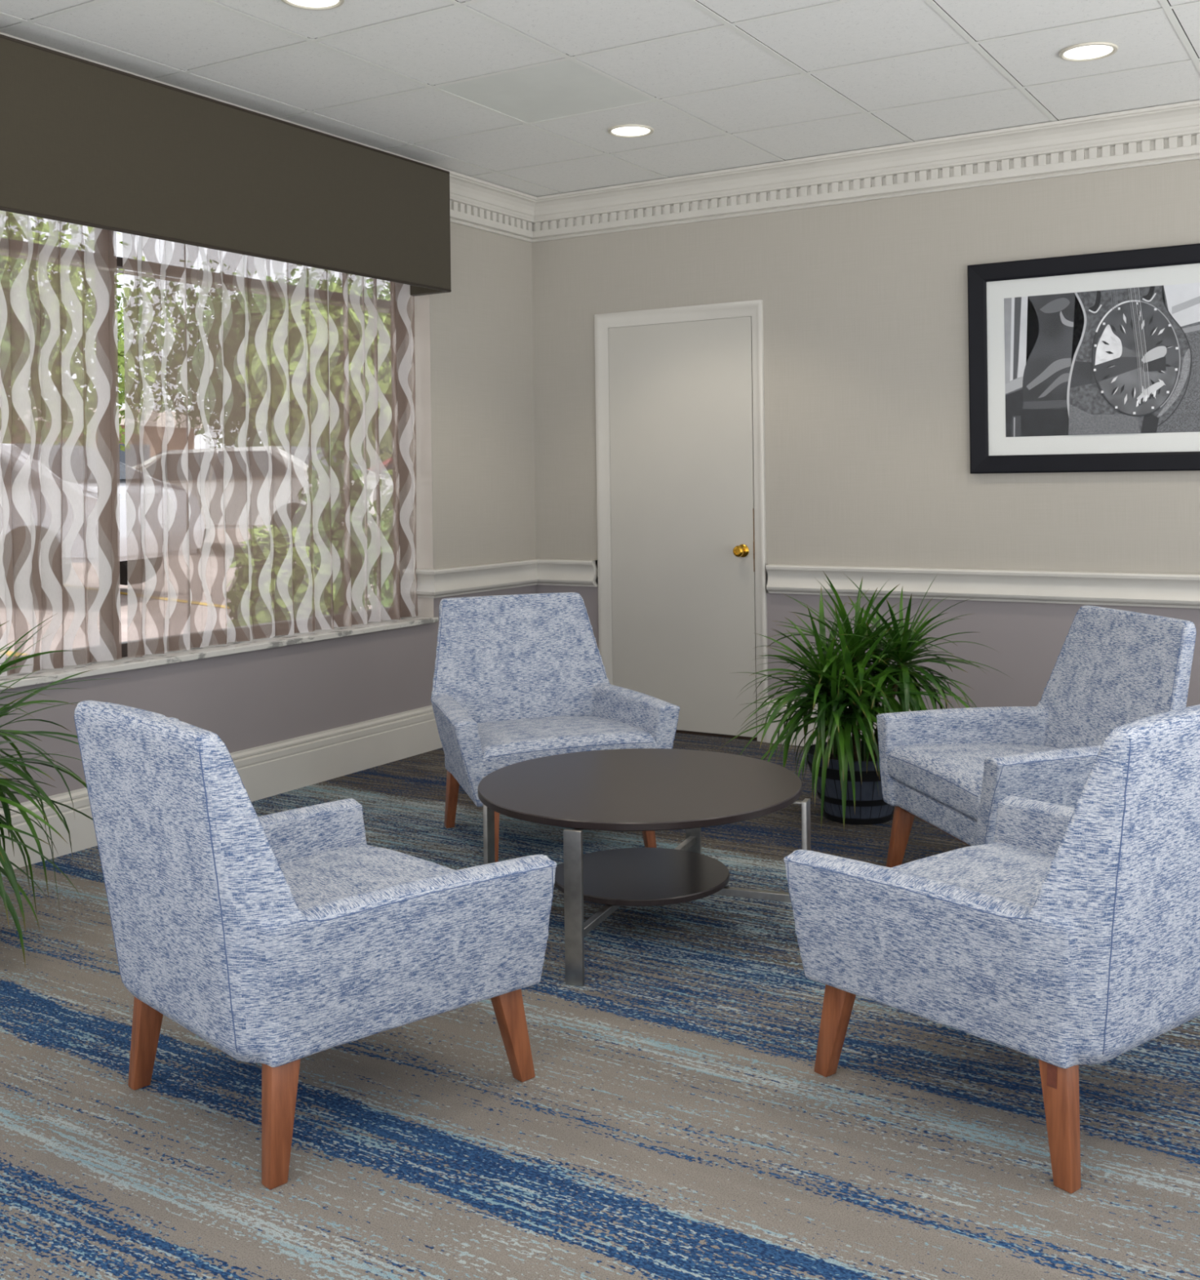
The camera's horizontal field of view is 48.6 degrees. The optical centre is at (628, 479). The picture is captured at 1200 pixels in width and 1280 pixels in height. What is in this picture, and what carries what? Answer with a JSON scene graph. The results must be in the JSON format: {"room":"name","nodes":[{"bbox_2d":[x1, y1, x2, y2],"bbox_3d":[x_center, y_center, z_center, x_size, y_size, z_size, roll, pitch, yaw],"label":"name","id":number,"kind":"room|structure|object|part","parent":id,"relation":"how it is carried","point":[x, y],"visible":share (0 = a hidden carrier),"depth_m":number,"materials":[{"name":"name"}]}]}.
{"room":"lobby seating area","nodes":[
{"label":"lobby seating area","id":0,"kind":"room"},
{"bbox_2d":[0,222,536,807],"bbox_3d":[-2.262,-0.123,4.202,0.240,2.793,6.500,-1,0,31],"label":"wall","id":1,"kind":"structure","parent":0,"point":[473,341],"depth_m":6.24,"materials":[{"name":"paint"}]},
{"bbox_2d":[0,231,438,689],"bbox_3d":[-2.056,-0.195,4.523,0.266,1.750,4.065,-1,0,31],"label":"window","id":2,"kind":"structure","parent":1,"relation":"in","point":[128,661],"depth_m":4.95,"materials":[{"name":"grey metal"}]},
{"bbox_3d":[-2.088,-0.765,4.537,0.020,0.011,4.063,-1,0,31],"label":"rail","id":3,"kind":"part","parent":2,"relation":"part of","materials":[{"name":"metal"}]},
{"bbox_3d":[-2.045,0.669,4.523,0.266,0.022,4.065,-1,0,31],"label":"sill","id":4,"kind":"part","parent":2,"relation":"part of","materials":[{"name":"stone"}]},
{"bbox_2d":[0,705,442,869],"bbox_3d":[-1.974,1.167,4.040,0.391,0.204,6.500,-1,0,31],"label":"baseboard","id":5,"kind":"structure","parent":1,"relation":"attached to","point":[269,770],"depth_m":5.41,"materials":[{"name":"paint"}]},
{"bbox_2d":[0,34,451,296],"bbox_3d":[-1.946,-1.104,4.292,0.229,0.545,4.093,-1,0,31],"label":"window valance","id":6,"kind":"object","parent":1,"relation":"attached to","point":[86,143],"visible":1,"depth_m":4.77,"materials":[{"name":"fabric"}]},
{"bbox_3d":[-0.914,-1.117,6.042,0.206,0.541,0.020,-1,0,31],"label":"panel","id":7,"kind":"part","parent":6,"relation":"part of","materials":[{"name":"fabric"}]},
{"bbox_2d":[0,31,537,242],"bbox_3d":[-2.124,-1.318,4.110,0.118,0.204,6.500,-1,0,31],"label":"trim","id":8,"kind":"structure","parent":1,"relation":"attached to","point":[476,203],"depth_m":6.49,"materials":[{"name":"paint"}]},
{"bbox_2d":[402,558,597,598],"bbox_3d":[-0.614,0.482,6.495,0.384,0.136,0.969,-1,0,42],"label":"trim","id":9,"kind":"structure","parent":1,"relation":"attached to","point":[470,579],"depth_m":6.62,"materials":[{"name":"paint"}]},
{"bbox_3d":[-2.043,-1.048,4.507,0.022,0.022,4.057,-1,0,31],"label":"curtain rod","id":10,"kind":"object","parent":1,"relation":"attached to","visible":0},
{"bbox_2d":[0,210,121,676],"bbox_3d":[-2.450,-0.183,3.805,0.070,1.682,2.347,-1,0,31],"label":"sheer curtain","id":11,"kind":"object","parent":10,"relation":"hanging from","point":[56,295],"visible":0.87,"depth_m":4.58,"materials":[{"name":"white fabric"}]},
{"bbox_2d":[122,232,417,657],"bbox_3d":[-1.420,-0.197,5.535,0.090,1.682,1.629,-1,0,31],"label":"sheer curtain","id":12,"kind":"object","parent":10,"relation":"hanging from","point":[242,337],"visible":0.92,"depth_m":5.41,"materials":[{"name":"white fabric"}]},
{"bbox_2d":[0,733,1199,1279],"bbox_3d":[0.186,1.271,2.820,5.850,0.060,6.620,-1,0,31],"label":"floor","id":13,"kind":"structure","parent":0,"point":[675,1120],"depth_m":2.57,"materials":[{"name":"carpet"}]},
{"bbox_2d":[0,613,119,969],"bbox_3d":[-1.829,0.759,3.527,0.888,1.052,1.109,-1,0,6],"label":"potted plant","id":14,"kind":"object","parent":13,"relation":"on","point":[8,871],"visible":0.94,"depth_m":3.57,"materials":[{"name":"plant"}]},
{"bbox_3d":[-1.907,0.782,3.421,0.821,0.700,0.753,-1,0,-13],"label":"crown","id":15,"kind":"part","parent":14,"relation":"part of","materials":[{"name":"green plant"}]},
{"bbox_3d":[-1.882,0.900,3.369,0.910,0.771,0.771,-1,0,-28],"label":"crown","id":16,"kind":"part","parent":14,"relation":"part of","materials":[{"name":"green plant"}]},
{"bbox_3d":[-1.808,0.803,3.673,0.806,0.863,0.710,-1,0,-23],"label":"crown","id":17,"kind":"part","parent":14,"relation":"part of","materials":[{"name":"green plant"}]},
{"bbox_3d":[-1.766,0.797,3.493,0.820,0.886,0.907,-1,0,31],"label":"crown","id":18,"kind":"part","parent":14,"relation":"part of","materials":[{"name":"green plant"}]},
{"bbox_2d":[74,700,556,1189],"bbox_3d":[-0.661,0.843,2.720,0.726,0.818,0.782,-1,0,-45],"label":"armchair","id":19,"kind":"object","parent":13,"relation":"on","point":[278,940],"visible":1,"depth_m":2.46,"materials":[{"name":"fabric"}]},
{"bbox_3d":[-0.997,1.146,2.759,0.074,0.222,0.049,-1,0,-45],"label":"leg","id":20,"kind":"part","parent":19,"relation":"part of","materials":[{"name":"brown wood"}]},
{"bbox_3d":[-0.624,1.141,2.380,0.074,0.222,0.049,-1,0,-45],"label":"leg","id":21,"kind":"part","parent":19,"relation":"part of","materials":[{"name":"brown wood"}]},
{"bbox_2d":[279,844,454,907],"bbox_3d":[-0.608,0.907,2.772,0.555,0.114,0.612,-1,0,-45],"label":"seat cushion","id":22,"kind":"object","parent":19,"relation":"on","point":[314,873],"depth_m":2.90,"materials":[{"name":"fabric"}]},
{"bbox_3d":[-0.246,1.136,2.752,0.094,0.222,0.049,-1,0,-45],"label":"leg","id":23,"kind":"part","parent":19,"relation":"part of","materials":[{"name":"brown wood"}]},
{"bbox_2d":[431,592,679,862],"bbox_3d":[-0.312,0.839,4.668,0.782,0.818,0.726,-1,0,-21],"label":"armchair","id":24,"kind":"object","parent":13,"relation":"on","point":[517,677],"visible":0.79,"depth_m":4.82,"materials":[{"name":"blue fabric"}]},
{"bbox_3d":[-0.633,1.141,4.772,0.049,0.222,0.074,-1,0,-21],"label":"leg","id":25,"kind":"part","parent":24,"relation":"part of","materials":[{"name":"brown wood"}]},
{"bbox_3d":[-0.441,1.138,4.278,0.049,0.222,0.094,-1,0,-21],"label":"leg","id":26,"kind":"part","parent":24,"relation":"part of","materials":[{"name":"brown wood"}]},
{"bbox_2d":[477,715,657,774],"bbox_3d":[-0.284,0.902,4.600,0.612,0.114,0.555,-1,0,-21],"label":"seat cushion","id":27,"kind":"object","parent":24,"relation":"on","point":[504,741],"depth_m":4.42,"materials":[{"name":"fabric"}]},
{"bbox_3d":[0.054,1.132,4.470,0.049,0.222,0.094,-1,0,-21],"label":"leg","id":28,"kind":"part","parent":24,"relation":"part of","materials":[{"name":"brown wood"}]},
{"bbox_2d":[477,748,810,986],"bbox_3d":[0.033,1.043,3.713,0.901,0.400,0.901,-1,0,-41],"label":"coffee table","id":29,"kind":"object","parent":13,"relation":"on","point":[623,789],"visible":0.9,"depth_m":3.60,"materials":[{"name":"brown laminate"}]},
{"bbox_3d":[-0.408,1.058,3.881,0.014,0.381,0.047,-1,0,21],"label":"leg","id":30,"kind":"part","parent":29,"relation":"part of","materials":[{"name":"metal"}]},
{"bbox_3d":[-0.135,1.055,3.271,0.047,0.381,0.014,-1,0,21],"label":"leg","id":31,"kind":"part","parent":29,"relation":"part of","materials":[{"name":"metal"}]},
{"bbox_2d":[554,847,729,906],"bbox_3d":[0.034,1.107,3.713,0.494,0.019,0.494,-1,0,21],"label":"shelf","id":32,"kind":"object","parent":29,"relation":"attached to","point":[637,877],"depth_m":3.66,"materials":[{"name":"grey laminate"}]},
{"bbox_3d":[0.202,1.050,4.155,0.047,0.381,0.014,-1,0,21],"label":"leg","id":33,"kind":"part","parent":29,"relation":"part of","materials":[{"name":"metal"}]},
{"bbox_3d":[0.475,1.047,3.544,0.014,0.381,0.047,-1,0,21],"label":"leg","id":34,"kind":"part","parent":29,"relation":"part of","materials":[{"name":"metal"}]},
{"bbox_2d":[806,740,894,825],"bbox_3d":[0.840,1.113,4.862,0.380,0.240,0.380,-1,0,31],"label":"pot","id":35,"kind":"object","parent":13,"relation":"on","point":[871,808],"depth_m":4.73,"materials":[{"name":"black wood"}]},
{"bbox_2d":[718,572,1011,831],"bbox_3d":[0.810,0.777,4.833,1.045,0.912,0.878,-1,0,-31],"label":"potted plant","id":36,"kind":"object","parent":13,"relation":"on","point":[845,769],"visible":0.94,"depth_m":4.74,"materials":[{"name":"green plant"}]},
{"bbox_3d":[0.778,0.847,4.710,0.722,0.656,0.705,-1,0,-29],"label":"crown","id":37,"kind":"part","parent":36,"relation":"part of","materials":[{"name":"green plant"}]},
{"bbox_3d":[0.697,0.766,4.807,0.759,0.748,0.799,-1,0,31],"label":"crown","id":38,"kind":"part","parent":36,"relation":"part of","materials":[{"name":"green plant"}]},
{"bbox_3d":[0.818,0.912,4.797,0.030,0.264,0.091,-1,0,17],"label":"stem","id":39,"kind":"part","parent":36,"relation":"part of","materials":[{"name":"plant"}]},
{"bbox_3d":[0.800,0.824,4.756,0.827,0.788,0.794,-1,0,31],"label":"crown","id":40,"kind":"part","parent":36,"relation":"part of","materials":[{"name":"green plant"}]},
{"bbox_3d":[0.837,0.843,4.872,0.030,0.401,0.036,-1,0,31],"label":"stem","id":41,"kind":"part","parent":36,"relation":"part of","materials":[{"name":"plant"}]},
{"bbox_3d":[0.859,0.674,4.882,0.746,0.707,0.716,-1,0,-39],"label":"crown","id":42,"kind":"part","parent":36,"relation":"part of","materials":[{"name":"green plant"}]},
{"bbox_3d":[0.949,0.849,4.876,0.135,0.390,0.030,-1,0,-7],"label":"stem","id":43,"kind":"part","parent":36,"relation":"part of","materials":[{"name":"plant"}]},
{"bbox_3d":[0.952,0.773,4.950,0.660,0.656,0.681,-1,0,31],"label":"crown","id":44,"kind":"part","parent":36,"relation":"part of","materials":[{"name":"green plant"}]},
{"bbox_3d":[0.983,0.716,4.881,0.697,0.753,0.671,-1,0,-31],"label":"crown","id":45,"kind":"part","parent":36,"relation":"part of","materials":[{"name":"green plant"}]},
{"bbox_2d":[783,704,1199,1193],"bbox_3d":[0.833,0.824,2.667,0.782,0.818,0.726,-1,0,-38],"label":"armchair","id":46,"kind":"object","parent":13,"relation":"on","point":[1069,939],"visible":1,"depth_m":2.36,"materials":[{"name":"blue fabric"}]},
{"bbox_3d":[0.433,1.127,2.753,0.049,0.222,0.094,-1,0,-38],"label":"leg","id":47,"kind":"part","parent":46,"relation":"part of","materials":[{"name":"brown wood"}]},
{"bbox_2d":[892,841,1053,905],"bbox_3d":[0.788,0.888,2.725,0.612,0.114,0.555,-1,0,-38],"label":"seat cushion","id":48,"kind":"object","parent":46,"relation":"on","point":[1015,870],"depth_m":2.86,"materials":[{"name":"fabric"}]},
{"bbox_3d":[0.759,1.123,2.334,0.049,0.222,0.074,-1,0,-38],"label":"leg","id":49,"kind":"part","parent":46,"relation":"part of","materials":[{"name":"brown wood"}]},
{"bbox_2d":[876,605,1196,867],"bbox_3d":[1.226,0.818,3.995,0.726,0.818,0.782,-1,0,-14],"label":"armchair","id":50,"kind":"object","parent":13,"relation":"on","point":[950,770],"visible":0.68,"depth_m":4.02,"materials":[{"name":"blue fabric"}]},
{"bbox_3d":[0.861,1.121,4.179,0.094,0.222,0.049,-1,0,-14],"label":"leg","id":51,"kind":"part","parent":50,"relation":"part of","materials":[{"name":"brown wood"}]},
{"bbox_2d":[886,743,1060,820],"bbox_3d":[1.155,0.884,3.978,0.555,0.114,0.612,-1,0,-14],"label":"seat cushion","id":52,"kind":"object","parent":50,"relation":"on","point":[948,778],"depth_m":3.96,"materials":[{"name":"fabric"}]},
{"bbox_2d":[0,0,1199,196],"bbox_3d":[0.231,-1.483,2.760,5.650,0.060,6.600,-1,0,31],"label":"ceiling","id":53,"kind":"structure","parent":0,"point":[525,96],"depth_m":4.67,"materials":[{"name":"tile"}]},
{"bbox_2d":[280,0,344,9],"bbox_3d":[-0.944,-1.434,3.951,0.192,0.007,0.192,-1,0,31],"label":"recessed light","id":54,"kind":"object","parent":53,"relation":"in","point":[303,4],"visible":1,"depth_m":4.00,"materials":[{"name":"beige"}]},
{"bbox_2d":[607,124,653,137],"bbox_3d":[0.009,-1.446,5.508,0.192,0.007,0.192,-1,0,31],"label":"recessed light","id":55,"kind":"object","parent":53,"relation":"in","point":[627,131],"visible":1,"depth_m":5.51,"materials":[{"name":"beige"}]},
{"bbox_2d":[1058,41,1118,61],"bbox_3d":[1.577,-1.467,4.553,0.192,0.007,0.192,-1,0,31],"label":"recessed light","id":56,"kind":"object","parent":53,"relation":"in","point":[1087,51],"visible":1,"depth_m":4.55,"materials":[{"name":"beige"}]},
{"bbox_2d":[531,159,1199,710],"bbox_3d":[1.839,-0.177,5.607,5.840,2.793,0.120,-1,0,31],"label":"wall","id":57,"kind":"structure","parent":0,"point":[866,353],"depth_m":5.93,"materials":[{"name":"paint"}]},
{"bbox_2d":[594,299,768,742],"bbox_3d":[0.228,0.200,6.459,0.929,2.082,0.075,-1,0,31],"label":"door","id":58,"kind":"structure","parent":57,"relation":"in","point":[679,391],"depth_m":6.46,"materials":[{"name":"paint"}]},
{"bbox_3d":[0.527,0.338,6.274,0.062,0.062,0.063,-1,0,31],"label":"knob","id":59,"kind":"part","parent":58,"relation":"part of","materials":[{"name":"gold metal"}]},
{"bbox_3d":[0.593,0.286,6.277,0.006,0.300,0.008,-1,0,31],"label":"strike plate","id":60,"kind":"part","parent":58,"relation":"part of","materials":[{"name":"metal"}]},
{"bbox_2d":[765,698,911,746],"bbox_3d":[2.489,1.109,5.145,4.280,0.204,0.024,-1,0,31],"label":"baseboard","id":61,"kind":"structure","parent":57,"relation":"attached to","point":[771,729],"depth_m":6.17,"materials":[{"name":"paint"}]},
{"bbox_2d":[532,100,1199,242],"bbox_3d":[1.865,-1.370,5.443,5.600,0.204,0.118,-1,0,31],"label":"trim","id":62,"kind":"structure","parent":57,"relation":"attached to","point":[1168,133],"depth_m":5.87,"materials":[{"name":"paint"}]},
{"bbox_2d":[765,564,1199,608],"bbox_3d":[2.475,0.441,5.136,4.280,0.136,0.044,-1,0,31],"label":"trim","id":63,"kind":"structure","parent":57,"relation":"attached to","point":[1066,587],"depth_m":5.67,"materials":[{"name":"paint"}]},
{"bbox_2d":[967,243,1199,473],"bbox_3d":[2.140,-0.484,5.333,1.555,0.898,0.034,-1,0,31],"label":"framed picture","id":64,"kind":"object","parent":57,"relation":"attached to","point":[1086,362],"visible":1,"depth_m":5.49,"materials":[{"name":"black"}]},
{"bbox_2d":[1004,282,1199,436],"bbox_3d":[2.141,-0.485,5.334,1.255,0.592,0.009,-1,0,31],"label":"print","id":65,"kind":"object","parent":64,"relation":"attached to","point":[1122,359],"depth_m":5.45},
{"label":"outside","id":66,"kind":"structure","parent":0,"visible":0},
{"bbox_2d":[0,528,393,657],"bbox_3d":[-18.646,1.237,35.261,59.740,0.742,90.000,-1,0,31],"label":"ground","id":67,"kind":"structure","parent":66,"point":[131,633],"depth_m":12.43,"materials":[{"name":"concrete"}]},
{"bbox_2d":[6,650,27,655],"bbox_3d":[-5.827,1.218,10.547,4.500,0.248,0.120,-1,0,31],"label":"parking line","id":68,"kind":"object","parent":67,"relation":"on","point":[8,653],"visible":0.02,"depth_m":9.79,"materials":[{"name":"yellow paint"}]},
{"bbox_2d":[0,251,60,441],"bbox_3d":[-13.781,-2.272,25.760,5.749,6.193,6.596,-1,0,31],"label":"shade tree","id":69,"kind":"object","parent":67,"relation":"on","point":[5,348],"visible":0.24,"depth_m":26.84,"materials":[{"name":"green plant"}]},
{"bbox_2d":[0,216,175,451],"bbox_3d":[-18.141,-3.374,36.374,11.155,8.510,8.981,-1,0,10],"label":"shade tree","id":70,"kind":"object","parent":67,"relation":"on","point":[76,367],"visible":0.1,"depth_m":35.58,"materials":[{"name":"green plant"}]},
{"bbox_2d":[0,443,204,598],"bbox_3d":[-6.709,0.391,13.319,4.441,1.450,1.820,-1,0,11],"label":"parked car","id":71,"kind":"object","parent":67,"relation":"on","point":[128,546],"visible":0.26,"depth_m":12.42,"materials":[{"name":"grey paint"}]},
{"bbox_2d":[8,406,202,466],"bbox_3d":[-28.709,-0.983,49.410,8.600,3.900,28.600,-1,0,21],"label":"building","id":72,"kind":"structure","parent":67,"relation":"on","point":[128,457],"depth_m":57.33,"materials":[{"name":"brown brick"}]},
{"bbox_2d":[86,586,225,608],"bbox_3d":[-4.340,1.198,13.037,4.500,0.248,0.120,-1,0,31],"label":"parking line","id":73,"kind":"object","parent":67,"relation":"on","point":[89,588],"visible":0.02,"depth_m":13.36,"materials":[{"name":"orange paint"}]},
{"bbox_2d":[94,263,389,448],"bbox_3d":[-13.778,-3.779,49.347,11.148,9.206,10.954,-1,0,31],"label":"shade tree","id":74,"kind":"object","parent":67,"relation":"on","point":[188,401],"visible":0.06,"depth_m":47.05,"materials":[{"name":"green plant"}]},
{"bbox_2d":[131,445,388,551],"bbox_3d":[-5.536,0.277,18.794,4.441,1.450,1.820,-1,0,16],"label":"parked car","id":75,"kind":"object","parent":67,"relation":"on","point":[260,453],"visible":0.1,"depth_m":17.96,"materials":[{"name":"white paint"}]},
{"bbox_2d":[225,524,339,626],"bbox_3d":[-1.962,0.831,7.420,0.632,1.177,0.681,-1,0,31],"label":"shrub","id":76,"kind":"object","parent":67,"relation":"on","point":[263,615],"visible":0.16,"depth_m":7.31,"materials":[{"name":"green plant"}]},
{"bbox_2d":[192,275,390,469],"bbox_3d":[-7.845,-2.255,34.758,7.357,6.182,6.857,-1,0,31],"label":"shade tree","id":77,"kind":"object","parent":67,"relation":"on","point":[260,300],"visible":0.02,"depth_m":34.02,"materials":[{"name":"green plant"}]},
{"bbox_2d":[235,281,392,468],"bbox_3d":[-5.325,-1.608,26.640,4.797,4.827,4.870,-1,0,-12],"label":"shade tree","id":78,"kind":"object","parent":67,"relation":"on","point":[385,449],"visible":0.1,"depth_m":24.93,"materials":[{"name":"green plant"}]},
{"bbox_2d":[368,457,391,470],"bbox_3d":[-3.058,0.239,23.137,4.441,1.450,1.820,-1,0,16],"label":"parked car","id":79,"kind":"object","parent":67,"relation":"on","point":[385,463],"visible":0.02,"depth_m":22.73,"materials":[{"name":"red paint"}]},
{"label":"lawn strip","id":80,"kind":"object","parent":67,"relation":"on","visible":0},
{"bbox_2d":[292,437,393,613],"bbox_3d":[-1.734,0.567,8.101,0.692,1.689,0.674,-1,0,5],"label":"shrub","id":81,"kind":"object","parent":80,"relation":"on","point":[386,600],"visible":0.14,"depth_m":8.02,"materials":[{"name":"green plant"}]},
{"bbox_2d":[365,479,393,609],"bbox_3d":[-1.481,0.591,8.886,0.608,1.578,0.650,-1,0,31],"label":"shrub","id":82,"kind":"object","parent":80,"relation":"on","point":[387,515],"visible":0.03,"depth_m":8.70,"materials":[{"name":"green plant"}]}
]}

